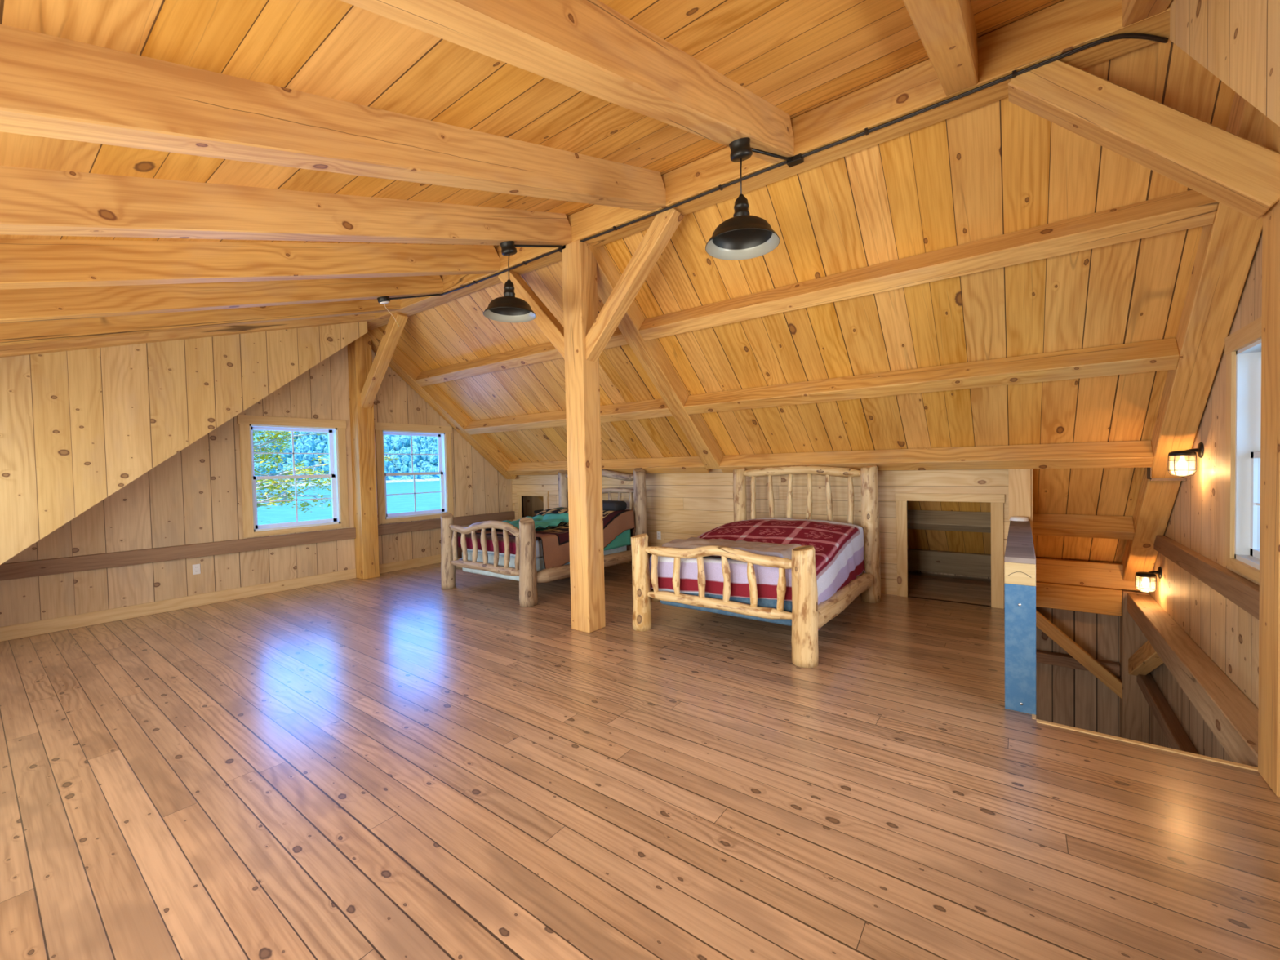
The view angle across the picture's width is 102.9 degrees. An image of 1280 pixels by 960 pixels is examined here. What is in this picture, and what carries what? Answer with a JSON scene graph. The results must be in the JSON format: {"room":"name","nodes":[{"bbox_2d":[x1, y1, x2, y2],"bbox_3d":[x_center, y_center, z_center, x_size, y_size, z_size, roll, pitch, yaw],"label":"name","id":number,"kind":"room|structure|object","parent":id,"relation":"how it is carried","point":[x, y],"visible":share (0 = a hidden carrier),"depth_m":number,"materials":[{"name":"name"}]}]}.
{"room":"attic bedroom","nodes":[
{"label":"attic bedroom","id":0,"kind":"room"},
{"bbox_2d":[0,321,367,564],"bbox_3d":[-4.857,-0.419,5.232,0.040,3.790,4.110,0,2,37],"label":"wall","id":1,"kind":"structure","parent":0,"point":[77,427],"depth_m":4.90,"materials":[{"name":"brown wood"}]},
{"bbox_2d":[0,345,543,626],"bbox_3d":[-4.107,-0.465,7.460,0.160,3.836,8.880,0,2,37],"label":"wall","id":2,"kind":"structure","parent":0,"point":[193,495],"depth_m":6.06,"materials":[{"name":"beige wood"}]},
{"bbox_2d":[0,527,355,580],"bbox_3d":[-5.049,0.811,6.006,0.060,0.151,3.240,0,2,37],"label":"beam","id":3,"kind":"structure","parent":2,"relation":"attached to","point":[11,571],"depth_m":5.62,"materials":[{"name":"brown wood"}]},
{"bbox_2d":[0,568,355,641],"bbox_3d":[-5.321,1.408,5.672,0.020,0.135,4.140,0,2,37],"label":"baseboard","id":4,"kind":"structure","parent":2,"relation":"attached to","point":[69,622],"depth_m":5.65,"materials":[{"name":"brown wood"}]},
{"bbox_2d":[192,564,200,574],"bbox_3d":[-5.144,1.036,5.918,0.010,0.116,0.070,0,2,37],"label":"wall outlet","id":5,"kind":"object","parent":2,"relation":"attached to","point":[196,567],"visible":1,"depth_m":5.92,"materials":[{"name":"white plastic"}]},
{"bbox_2d":[236,414,348,537],"bbox_3d":[-4.588,-0.065,6.793,0.184,1.510,1.250,0,2,37],"label":"window","id":6,"kind":"structure","parent":2,"relation":"in","point":[335,429],"depth_m":6.75,"materials":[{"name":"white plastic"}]},
{"bbox_2d":[373,422,453,524],"bbox_3d":[-3.596,-0.120,8.123,0.184,1.510,1.280,0,2,37],"label":"window","id":7,"kind":"structure","parent":2,"relation":"in","point":[443,433],"depth_m":8.14,"materials":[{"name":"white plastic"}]},
{"bbox_2d":[379,554,460,573],"bbox_3d":[-3.162,1.287,8.569,0.020,0.135,2.630,0,2,37],"label":"baseboard","id":8,"kind":"structure","parent":2,"relation":"attached to","point":[411,563],"depth_m":7.97,"materials":[{"name":"brown wood"}]},
{"bbox_2d":[377,511,515,535],"bbox_3d":[-3.153,0.704,8.550,0.060,0.151,2.610,0,2,37],"label":"trim","id":9,"kind":"structure","parent":2,"relation":"attached to","point":[400,527],"depth_m":8.26,"materials":[{"name":"brown wood"}]},
{"bbox_2d":[0,0,1063,247],"bbox_3d":[-1.905,-1.684,2.932,8.950,1.500,4.465,0,2,37],"label":"ceiling","id":10,"kind":"structure","parent":0,"point":[800,57],"depth_m":2.19,"materials":[{"name":"brown wood"}]},
{"bbox_2d":[0,313,375,357],"bbox_3d":[-4.783,-1.536,5.169,0.150,1.518,4.244,0,2,37],"label":"rafter","id":11,"kind":"object","parent":10,"relation":"attached to","point":[11,350],"visible":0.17,"depth_m":5.12,"materials":[{"name":"brown wood"}]},
{"bbox_2d":[0,298,400,346],"bbox_3d":[-4.266,-1.538,4.784,0.150,1.518,4.244,0,2,37],"label":"rafter","id":12,"kind":"object","parent":10,"relation":"attached to","point":[16,333],"visible":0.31,"depth_m":4.67,"materials":[{"name":"brown wood"}]},
{"bbox_2d":[0,275,443,324],"bbox_3d":[-3.512,-1.541,4.222,0.150,1.518,4.244,0,2,37],"label":"rafter","id":13,"kind":"object","parent":10,"relation":"attached to","point":[33,304],"visible":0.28,"depth_m":4.04,"materials":[{"name":"brown wood"}]},
{"bbox_2d":[377,296,399,326],"bbox_3d":[-2.651,-1.776,5.361,0.198,0.321,0.123,-2,2,-36],"label":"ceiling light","id":14,"kind":"object","parent":13,"relation":"hanging from","point":[383,300],"visible":0.98,"depth_m":5.30,"materials":[{"name":"black metal"}]},
{"bbox_2d":[0,238,500,289],"bbox_3d":[-2.702,-1.543,3.618,0.150,1.518,4.244,0,2,37],"label":"rafter","id":15,"kind":"object","parent":10,"relation":"attached to","point":[24,264],"visible":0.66,"depth_m":3.36,"materials":[{"name":"brown wood"}]},
{"bbox_2d":[0,165,572,245],"bbox_3d":[-1.889,-1.546,3.012,0.150,1.518,4.244,0,2,37],"label":"rafter","id":16,"kind":"object","parent":10,"relation":"attached to","point":[33,201],"visible":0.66,"depth_m":2.63,"materials":[{"name":"brown wood"}]},
{"bbox_2d":[0,24,666,211],"bbox_3d":[-1.071,-1.549,2.402,0.150,1.518,4.244,0,2,37],"label":"rafter","id":17,"kind":"object","parent":10,"relation":"attached to","point":[51,86],"visible":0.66,"depth_m":1.86,"materials":[{"name":"brown wood"}]},
{"bbox_2d":[340,0,794,164],"bbox_3d":[-0.253,-1.552,1.792,0.150,1.518,4.244,0,2,37],"label":"rafter","id":18,"kind":"object","parent":10,"relation":"attached to","point":[588,46],"visible":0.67,"depth_m":1.87,"materials":[{"name":"brown wood"}]},
{"bbox_2d":[902,0,977,96],"bbox_3d":[0.562,-1.554,1.185,0.150,1.518,4.244,0,2,37],"label":"rafter","id":19,"kind":"object","parent":10,"relation":"attached to","point":[946,29],"visible":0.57,"depth_m":2.20,"materials":[{"name":"brown wood"}]},
{"bbox_2d":[1122,0,1172,26],"bbox_3d":[1.142,-1.556,0.752,0.150,1.518,4.244,0,2,37],"label":"rafter","id":20,"kind":"object","parent":10,"relation":"attached to","point":[1134,11],"visible":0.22,"depth_m":2.30,"materials":[{"name":"brown wood"}]},
{"bbox_2d":[0,559,1279,959],"bbox_3d":[-0.507,1.521,4.809,8.770,0.260,8.500,0,2,37],"label":"floor","id":21,"kind":"structure","parent":0,"point":[396,765],"depth_m":2.34,"materials":[{"name":"brown wood"}]},
{"bbox_2d":[347,333,379,579],"bbox_3d":[-3.966,-0.367,7.314,0.235,3.540,0.230,0,2,37],"label":"wooden post","id":22,"kind":"object","parent":21,"relation":"on","point":[359,351],"visible":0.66,"depth_m":7.23,"materials":[{"name":"brown wood"}]},
{"bbox_2d":[360,312,408,408],"bbox_3d":[-3.500,-1.613,6.915,1.165,1.183,0.140,0,2,37],"label":"knee brace","id":23,"kind":"object","parent":22,"relation":"attached to","point":[393,332],"visible":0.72,"depth_m":6.85,"materials":[{"name":"brown wood"}]},
{"bbox_2d":[440,467,646,606],"bbox_3d":[-1.238,0.609,6.952,1.740,1.492,2.306,0,2,37],"label":"bed","id":24,"kind":"object","parent":21,"relation":"on","point":[525,562],"visible":0.67,"depth_m":6.22,"materials":[{"name":"beige wood"}]},
{"bbox_2d":[462,545,626,581],"bbox_3d":[-1.245,1.018,6.942,1.300,0.270,1.830,0,2,37],"label":"box spring","id":25,"kind":"object","parent":24,"relation":"in","point":[540,561],"visible":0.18,"depth_m":6.23,"materials":[{"name":"fabric"}]},
{"bbox_2d":[466,539,542,557],"bbox_3d":[-1.248,0.768,6.940,1.340,0.230,1.820,0,2,37],"label":"mattress","id":26,"kind":"object","parent":25,"relation":"on","point":[538,543],"visible":0.02,"depth_m":5.94,"materials":[{"name":"fabric"}]},
{"bbox_2d":[457,533,540,555],"bbox_3d":[-1.642,0.763,6.410,1.388,0.194,0.590,0,2,37],"label":"blanket","id":27,"kind":"object","parent":26,"relation":"on","point":[468,537],"visible":0.2,"depth_m":6.18,"materials":[{"name":"fabric"}]},
{"bbox_2d":[457,506,635,568],"bbox_3d":[-1.228,0.847,6.965,1.548,0.791,1.928,0,2,37],"label":"quilt","id":28,"kind":"object","parent":26,"relation":"on","point":[554,540],"visible":0.31,"depth_m":6.67,"materials":[{"name":"fabric"}]},
{"bbox_2d":[502,512,568,528],"bbox_3d":[-1.582,0.649,6.945,1.058,0.326,1.102,-1,2,22],"label":"sheet","id":29,"kind":"object","parent":28,"relation":"on","point":[548,519],"visible":0.48,"depth_m":7.03,"materials":[{"name":"fabric"}]},
{"bbox_2d":[602,500,626,511],"bbox_3d":[-0.458,0.374,7.389,0.530,0.140,0.270,0,2,37],"label":"pillow","id":30,"kind":"object","parent":28,"relation":"on","point":[613,505],"visible":0.6,"depth_m":7.22,"materials":[{"name":"black fabric"}]},
{"bbox_2d":[603,529,631,551],"bbox_3d":[-0.596,0.788,6.779,0.236,0.299,1.250,0,2,37],"label":"sheet","id":31,"kind":"object","parent":26,"relation":"on","point":[624,539],"visible":0.2,"depth_m":7.05,"materials":[{"name":"fabric"}]},
{"bbox_2d":[561,240,605,633],"bbox_3d":[-0.522,-0.378,4.747,0.230,3.540,0.230,0,2,37],"label":"wooden post","id":32,"kind":"object","parent":21,"relation":"on","point":[580,282],"visible":0.94,"depth_m":4.66,"materials":[{"name":"brown wood"}]},
{"bbox_2d":[497,270,564,359],"bbox_3d":[-0.991,-1.646,5.044,1.087,1.132,0.140,0,2,37],"label":"knee brace","id":33,"kind":"object","parent":32,"relation":"attached to","point":[546,322],"visible":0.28,"depth_m":4.97,"materials":[{"name":"brown wood"}]},
{"bbox_2d":[585,208,684,362],"bbox_3d":[-0.109,-1.649,4.387,1.087,1.132,0.140,0,2,37],"label":"knee brace","id":34,"kind":"object","parent":32,"relation":"attached to","point":[664,224],"visible":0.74,"depth_m":4.30,"materials":[{"name":"brown wood"}]},
{"bbox_2d":[367,0,1169,329],"bbox_3d":[-0.588,-2.272,4.718,8.750,0.250,0.230,0,2,37],"label":"tie beam","id":35,"kind":"structure","parent":32,"relation":"on","point":[1064,26],"depth_m":3.12,"materials":[{"name":"brown wood"}]},
{"bbox_2d":[389,33,1168,299],"bbox_3d":[-0.042,-2.028,3.934,5.929,0.226,0.855,0,2,37],"label":"conduit","id":36,"kind":"object","parent":35,"relation":"attached to","point":[795,160],"visible":0.98,"depth_m":3.18,"materials":[{"name":"black plastic"}]},
{"bbox_2d":[483,240,536,322],"bbox_3d":[-1.059,-1.634,4.124,0.418,0.603,0.418,0,2,37],"label":"pendant lamp","id":37,"kind":"object","parent":36,"relation":"hanging from","point":[508,308],"visible":0.99,"depth_m":4.10,"materials":[{"name":"black metal"}]},
{"bbox_2d":[705,137,779,260],"bbox_3d":[0.576,-1.640,2.905,0.418,0.603,0.418,0,2,37],"label":"pendant lamp","id":38,"kind":"object","parent":36,"relation":"hanging from","point":[743,236],"visible":1,"depth_m":2.95,"materials":[{"name":"black metal"}]},
{"bbox_2d":[631,465,880,667],"bbox_3d":[1.243,0.607,5.103,1.723,1.481,2.307,0,2,37],"label":"bed","id":39,"kind":"object","parent":21,"relation":"on","point":[806,616],"visible":0.88,"depth_m":4.54,"materials":[{"name":"beige wood"}]},
{"bbox_2d":[660,592,792,626],"bbox_3d":[1.228,1.020,5.098,1.270,0.210,1.830,0,2,37],"label":"box spring","id":40,"kind":"object","parent":39,"relation":"in","point":[771,603],"visible":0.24,"depth_m":4.23,"materials":[{"name":"fabric"}]},
{"bbox_3d":[1.227,0.797,5.097,1.310,0.235,1.820,0,2,37],"label":"mattress","id":41,"kind":"object","parent":40,"relation":"on","visible":0},
{"bbox_2d":[658,589,711,594],"bbox_3d":[1.198,0.948,5.053,1.421,0.545,1.800,0,2,37],"label":"sheet","id":42,"kind":"object","parent":41,"relation":"on","point":[667,590],"visible":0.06,"depth_m":4.54,"materials":[{"name":"fabric"}]},
{"bbox_2d":[649,517,865,630],"bbox_3d":[1.228,0.844,5.099,1.504,0.761,1.935,0,2,37],"label":"throw blanket","id":43,"kind":"object","parent":41,"relation":"on","point":[838,547],"visible":0.7,"depth_m":4.68,"materials":[{"name":"fabric"}]},
{"bbox_2d":[662,537,801,559],"bbox_3d":[0.820,0.639,4.644,1.198,0.161,0.578,0,2,37],"label":"folded blanket","id":44,"kind":"object","parent":43,"relation":"on","point":[780,550],"visible":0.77,"depth_m":4.55,"materials":[{"name":"fabric"}]},
{"bbox_2d":[1004,520,1035,715],"bbox_3d":[2.994,0.874,4.018,0.149,0.918,2.523,0,2,37],"label":"wall","id":45,"kind":"structure","parent":21,"relation":"on","point":[1020,559],"depth_m":3.02,"materials":[{"name":"blue paint"}]},
{"bbox_2d":[1008,515,1029,521],"bbox_3d":[3.576,0.363,4.812,0.150,0.036,0.150,0,2,37],"label":"smoke detector","id":46,"kind":"object","parent":45,"relation":"on","point":[1017,517],"visible":1,"depth_m":4.76,"materials":[{"name":"white plastic"}]},
{"bbox_2d":[1036,719,1257,771],"bbox_3d":[2.681,1.502,2.610,1.030,0.266,0.035,0,2,37],"label":"trim","id":47,"kind":"structure","parent":21,"relation":"attached to","point":[1165,748],"depth_m":2.63,"materials":[{"name":"brown wood"}]},
{"bbox_2d":[1257,114,1279,797],"bbox_3d":[2.885,-0.390,2.207,0.205,3.540,0.230,0,2,37],"label":"wooden post","id":48,"kind":"object","parent":21,"relation":"on","point":[1268,715],"visible":0.73,"depth_m":2.27,"materials":[{"name":"brown wood"}]},
{"bbox_2d":[1008,59,1279,219],"bbox_3d":[2.435,-1.708,2.488,1.033,1.050,0.170,0,2,37],"label":"knee brace","id":49,"kind":"object","parent":48,"relation":"attached to","point":[1242,175],"visible":0.9,"depth_m":2.41,"materials":[{"name":"brown wood"}]},
{"bbox_2d":[511,468,1009,606],"bbox_3d":[0.696,0.575,7.330,7.690,1.470,0.040,0,2,37],"label":"wall","id":50,"kind":"structure","parent":0,"point":[684,506],"depth_m":6.59,"materials":[{"name":"beige wood"}]},
{"bbox_2d":[516,491,548,519],"bbox_3d":[-1.936,0.657,9.280,0.834,0.905,0.064,0,2,37],"label":"door frame","id":51,"kind":"structure","parent":50,"relation":"in","point":[520,495],"depth_m":9.33,"materials":[{"name":"brown wood"}]},
{"bbox_2d":[657,531,661,539],"bbox_3d":[0.281,0.827,7.618,0.070,0.116,0.010,0,2,37],"label":"wall outlet","id":52,"kind":"object","parent":50,"relation":"attached to","point":[659,535],"visible":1,"depth_m":7.61,"materials":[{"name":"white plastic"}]},
{"bbox_2d":[894,493,1004,608],"bbox_3d":[3.261,0.717,5.409,0.994,1.150,0.064,0,2,37],"label":"door frame","id":53,"kind":"structure","parent":50,"relation":"in","point":[997,500],"depth_m":5.24,"materials":[{"name":"brown wood"}]},
{"bbox_2d":[377,37,1235,563],"bbox_3d":[0.798,-0.622,6.569,8.890,3.870,4.623,0,2,37],"label":"ceiling","id":54,"kind":"structure","parent":0,"point":[998,167],"depth_m":4.30,"materials":[{"name":"brown wood"}]},
{"bbox_2d":[365,327,517,479],"bbox_3d":[-3.156,-1.137,8.387,0.240,2.328,2.740,0,2,37],"label":"rafter","id":55,"kind":"object","parent":54,"relation":"attached to","point":[400,363],"visible":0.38,"depth_m":8.23,"materials":[{"name":"brown wood"}]},
{"bbox_2d":[414,326,628,386],"bbox_3d":[-1.751,-1.559,6.668,4.070,0.228,0.220,0,2,37],"label":"purlin","id":56,"kind":"object","parent":54,"relation":"attached to","point":[544,352],"visible":0.76,"depth_m":6.66,"materials":[{"name":"brown wood"}]},
{"bbox_2d":[464,398,672,435],"bbox_3d":[-1.228,-0.880,7.367,4.070,0.228,0.220,0,2,37],"label":"purlin","id":57,"kind":"object","parent":54,"relation":"attached to","point":[654,408],"visible":0.76,"depth_m":7.24,"materials":[{"name":"brown wood"}]},
{"bbox_2d":[506,456,710,475],"bbox_3d":[-0.708,-0.205,8.061,4.070,0.228,0.220,0,2,37],"label":"purlin","id":58,"kind":"object","parent":54,"relation":"attached to","point":[686,464],"visible":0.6,"depth_m":7.55,"materials":[{"name":"brown wood"}]},
{"bbox_2d":[588,244,723,468],"bbox_3d":[0.241,-1.209,5.758,0.210,2.204,2.590,0,2,37],"label":"rafter","id":59,"kind":"object","parent":54,"relation":"attached to","point":[650,353],"visible":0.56,"depth_m":5.64,"materials":[{"name":"brown wood"}]},
{"bbox_2d":[638,189,1218,340],"bbox_3d":[1.664,-1.571,4.121,4.030,0.228,0.220,0,2,37],"label":"purlin","id":60,"kind":"object","parent":54,"relation":"attached to","point":[1190,209],"visible":0.86,"depth_m":3.58,"materials":[{"name":"brown wood"}]},
{"bbox_2d":[684,337,1180,414],"bbox_3d":[2.187,-0.891,4.820,4.030,0.228,0.220,0,2,37],"label":"purlin","id":61,"kind":"object","parent":54,"relation":"attached to","point":[1163,354],"visible":1,"depth_m":4.33,"materials":[{"name":"brown wood"}]},
{"bbox_2d":[719,440,1154,472],"bbox_3d":[2.708,-0.216,5.515,4.030,0.228,0.220,0,2,37],"label":"purlin","id":62,"kind":"object","parent":54,"relation":"attached to","point":[1127,454],"visible":1,"depth_m":5.01,"materials":[{"name":"brown wood"}]},
{"bbox_2d":[907,510,991,533],"bbox_3d":[2.710,0.481,6.628,3.620,0.228,0.220,0,2,37],"label":"purlin","id":63,"kind":"object","parent":54,"relation":"attached to","point":[956,521],"visible":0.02,"depth_m":5.90,"materials":[{"name":"brown wood"}]},
{"bbox_2d":[908,548,991,577],"bbox_3d":[1.518,1.066,8.372,7.620,0.270,0.100,0,2,37],"label":"board","id":64,"kind":"object","parent":54,"relation":"attached to","point":[923,560],"visible":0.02,"depth_m":6.50,"materials":[{"name":"brown wood"}]},
{"bbox_2d":[1032,513,1134,539],"bbox_3d":[4.542,0.475,5.262,0.790,0.228,0.220,0,2,37],"label":"purlin","id":65,"kind":"object","parent":54,"relation":"attached to","point":[1122,527],"visible":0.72,"depth_m":5.20,"materials":[{"name":"brown wood"}]},
{"bbox_2d":[1121,92,1263,582],"bbox_3d":[4.145,-0.561,3.906,0.200,3.578,4.240,0,2,37],"label":"rafter","id":66,"kind":"object","parent":54,"relation":"attached to","point":[1227,246],"visible":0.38,"depth_m":3.46,"materials":[{"name":"brown wood"}]},
{"bbox_2d":[1146,466,1186,480],"bbox_3d":[4.452,-0.072,4.316,0.211,0.152,0.160,0,2,37],"label":"strap","id":67,"kind":"object","parent":66,"relation":"attached to","point":[1148,468],"visible":0.89,"depth_m":4.29,"materials":[{"name":"brown wood"}]},
{"bbox_2d":[908,569,1119,737],"bbox_3d":[3.980,2.486,6.833,4.200,3.010,0.100,0,2,37],"label":"wall","id":68,"kind":"structure","parent":0,"point":[1067,696],"depth_m":5.92,"materials":[{"name":"brown wood"}]},
{"bbox_2d":[1035,649,1119,675],"bbox_3d":[3.824,2.115,6.810,3.780,0.125,0.100,0,2,37],"label":"rail","id":69,"kind":"object","parent":68,"relation":"attached to","point":[1042,656],"visible":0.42,"depth_m":5.92,"materials":[{"name":"brown wood"}]},
{"bbox_2d":[1030,468,1032,536],"bbox_3d":[4.236,0.472,5.579,0.070,1.587,1.730,0,2,37],"label":"wall stair partition","id":70,"kind":"structure","parent":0,"point":[1031,520],"depth_m":4.86,"materials":[{"name":"brown wood"}]},
{"bbox_2d":[1008,468,1031,519],"bbox_3d":[3.647,0.121,4.902,0.172,0.512,0.025,0,2,37],"label":"post","id":71,"kind":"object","parent":70,"relation":"attached to","point":[1019,479],"depth_m":4.89,"materials":[{"name":"brown wood"}]},
{"bbox_2d":[1148,228,1262,761],"bbox_3d":[3.080,0.860,2.158,0.165,6.536,8.880,0,2,37],"label":"wall","id":72,"kind":"structure","parent":0,"point":[1225,632],"depth_m":3.71,"materials":[{"name":"beige wood"}]},
{"bbox_2d":[1134,566,1161,592],"bbox_3d":[5.007,0.977,5.028,0.188,0.259,0.186,0,2,37],"label":"wall lantern","id":73,"kind":"object","parent":72,"relation":"attached to","point":[1145,582],"visible":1,"depth_m":5.00,"materials":[{"name":"black metal"}]},
{"bbox_2d":[1136,672,1198,754],"bbox_3d":[4.235,2.168,3.922,0.100,0.130,3.800,0,2,37],"label":"rail","id":74,"kind":"object","parent":72,"relation":"attached to","point":[1177,738],"visible":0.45,"depth_m":4.53,"materials":[{"name":"brown wood"}]},
{"bbox_2d":[1168,442,1204,476],"bbox_3d":[4.150,-0.156,3.885,0.188,0.259,0.186,0,2,37],"label":"wall lantern","id":75,"kind":"object","parent":72,"relation":"attached to","point":[1182,464],"visible":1,"depth_m":3.86,"materials":[{"name":"black metal"}]},
{"bbox_2d":[1127,592,1258,767],"bbox_3d":[4.168,1.380,3.895,0.180,0.200,3.870,0,2,37],"label":"beam","id":76,"kind":"structure","parent":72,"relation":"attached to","point":[1229,714],"depth_m":3.37,"materials":[{"name":"brown wood"}]},
{"bbox_2d":[1153,535,1259,619],"bbox_3d":[4.039,0.653,3.624,0.060,0.152,3.310,0,2,37],"label":"beam","id":77,"kind":"structure","parent":72,"relation":"attached to","point":[1243,593],"depth_m":3.44,"materials":[{"name":"brown wood"}]},
{"bbox_2d":[1224,315,1262,582],"bbox_3d":[3.540,-0.164,2.795,0.184,1.490,1.270,0,2,37],"label":"window","id":78,"kind":"structure","parent":72,"relation":"in","point":[1242,348],"depth_m":3.21,"materials":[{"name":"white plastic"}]},
{"bbox_2d":[1169,0,1279,126],"bbox_3d":[1.228,-0.440,0.695,0.040,3.790,4.110,0,2,37],"label":"wall","id":79,"kind":"structure","parent":0,"point":[1237,42],"depth_m":1.59,"materials":[{"name":"brown wood"}]},
{"bbox_3d":[2.199,4.064,4.521,4.300,0.050,6.000,0,2,37],"label":"floor","id":80,"kind":"structure","parent":0,"visible":0},
{"bbox_2d":[1119,589,1149,743],"bbox_3d":[5.399,2.571,5.574,0.210,2.740,0.210,0,2,37],"label":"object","id":81,"kind":"object","parent":80,"relation":"on","point":[1134,710],"visible":0.38,"depth_m":5.50,"materials":[{"name":"brown wood"}]},
{"bbox_2d":[1035,581,1121,616],"bbox_3d":[4.947,1.335,5.852,0.830,0.285,0.200,0,2,37],"label":"plate","id":82,"kind":"object","parent":81,"relation":"attached to","point":[1104,601],"visible":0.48,"depth_m":5.73,"materials":[{"name":"brown wood"}]},
{"bbox_2d":[1035,557,1150,591],"bbox_3d":[5.037,1.054,5.748,1.000,0.270,0.100,0,2,37],"label":"board","id":83,"kind":"object","parent":82,"relation":"on","point":[1075,572],"visible":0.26,"depth_m":5.73,"materials":[{"name":"brown wood"}]},
{"bbox_2d":[1035,609,1122,698],"bbox_3d":[4.893,1.864,5.878,1.130,1.048,0.100,0,2,37],"label":"knee brace","id":84,"kind":"object","parent":81,"relation":"attached to","point":[1069,646],"visible":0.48,"depth_m":5.77,"materials":[{"name":"brown wood"}]},
{"bbox_2d":[1128,640,1163,675],"bbox_3d":[4.919,1.717,4.934,0.120,0.799,1.434,0,2,37],"label":"knee brace","id":85,"kind":"object","parent":81,"relation":"attached to","point":[1145,660],"visible":0.54,"depth_m":4.93,"materials":[{"name":"brown wood"}]},
{"label":"outside","id":86,"kind":"structure","parent":0,"visible":0},
{"bbox_3d":[177.552,5.520,-69.715,432.000,6.000,700.000,0,2,37],"label":"ground","id":87,"kind":"structure","parent":86,"visible":0},
{"bbox_2d":[253,430,398,524],"bbox_3d":[-9.835,1.628,13.794,5.154,10.523,5.686,0,2,37],"label":"leafy tree","id":88,"kind":"object","parent":87,"relation":"on","point":[273,486],"visible":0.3,"depth_m":13.64,"materials":[{"name":"green plant"}]},
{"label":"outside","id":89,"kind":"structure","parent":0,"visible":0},
{"bbox_2d":[254,435,439,484],"bbox_3d":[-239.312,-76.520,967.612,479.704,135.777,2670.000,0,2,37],"label":"hillside","id":90,"kind":"structure","parent":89,"point":[393,437],"depth_m":563.72,"materials":[{"name":"green plant"}]},
{"bbox_2d":[253,431,437,479],"bbox_3d":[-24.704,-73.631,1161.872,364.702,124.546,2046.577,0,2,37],"label":"forest trees","id":91,"kind":"object","parent":90,"relation":"on","point":[420,443],"visible":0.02,"depth_m":577.72,"materials":[{"name":"plant"}]},
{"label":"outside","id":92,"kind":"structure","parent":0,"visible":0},
{"bbox_2d":[256,480,440,524],"bbox_3d":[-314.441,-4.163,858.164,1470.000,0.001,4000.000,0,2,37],"label":"lake","id":93,"kind":"structure","parent":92,"point":[424,501],"depth_m":178.01,"materials":[{"name":"liquid"}]},
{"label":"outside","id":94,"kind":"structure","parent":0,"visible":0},
{"bbox_2d":[276,478,439,486],"bbox_3d":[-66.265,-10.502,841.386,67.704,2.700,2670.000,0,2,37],"label":"shore","id":95,"kind":"structure","parent":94,"point":[428,479],"depth_m":542.45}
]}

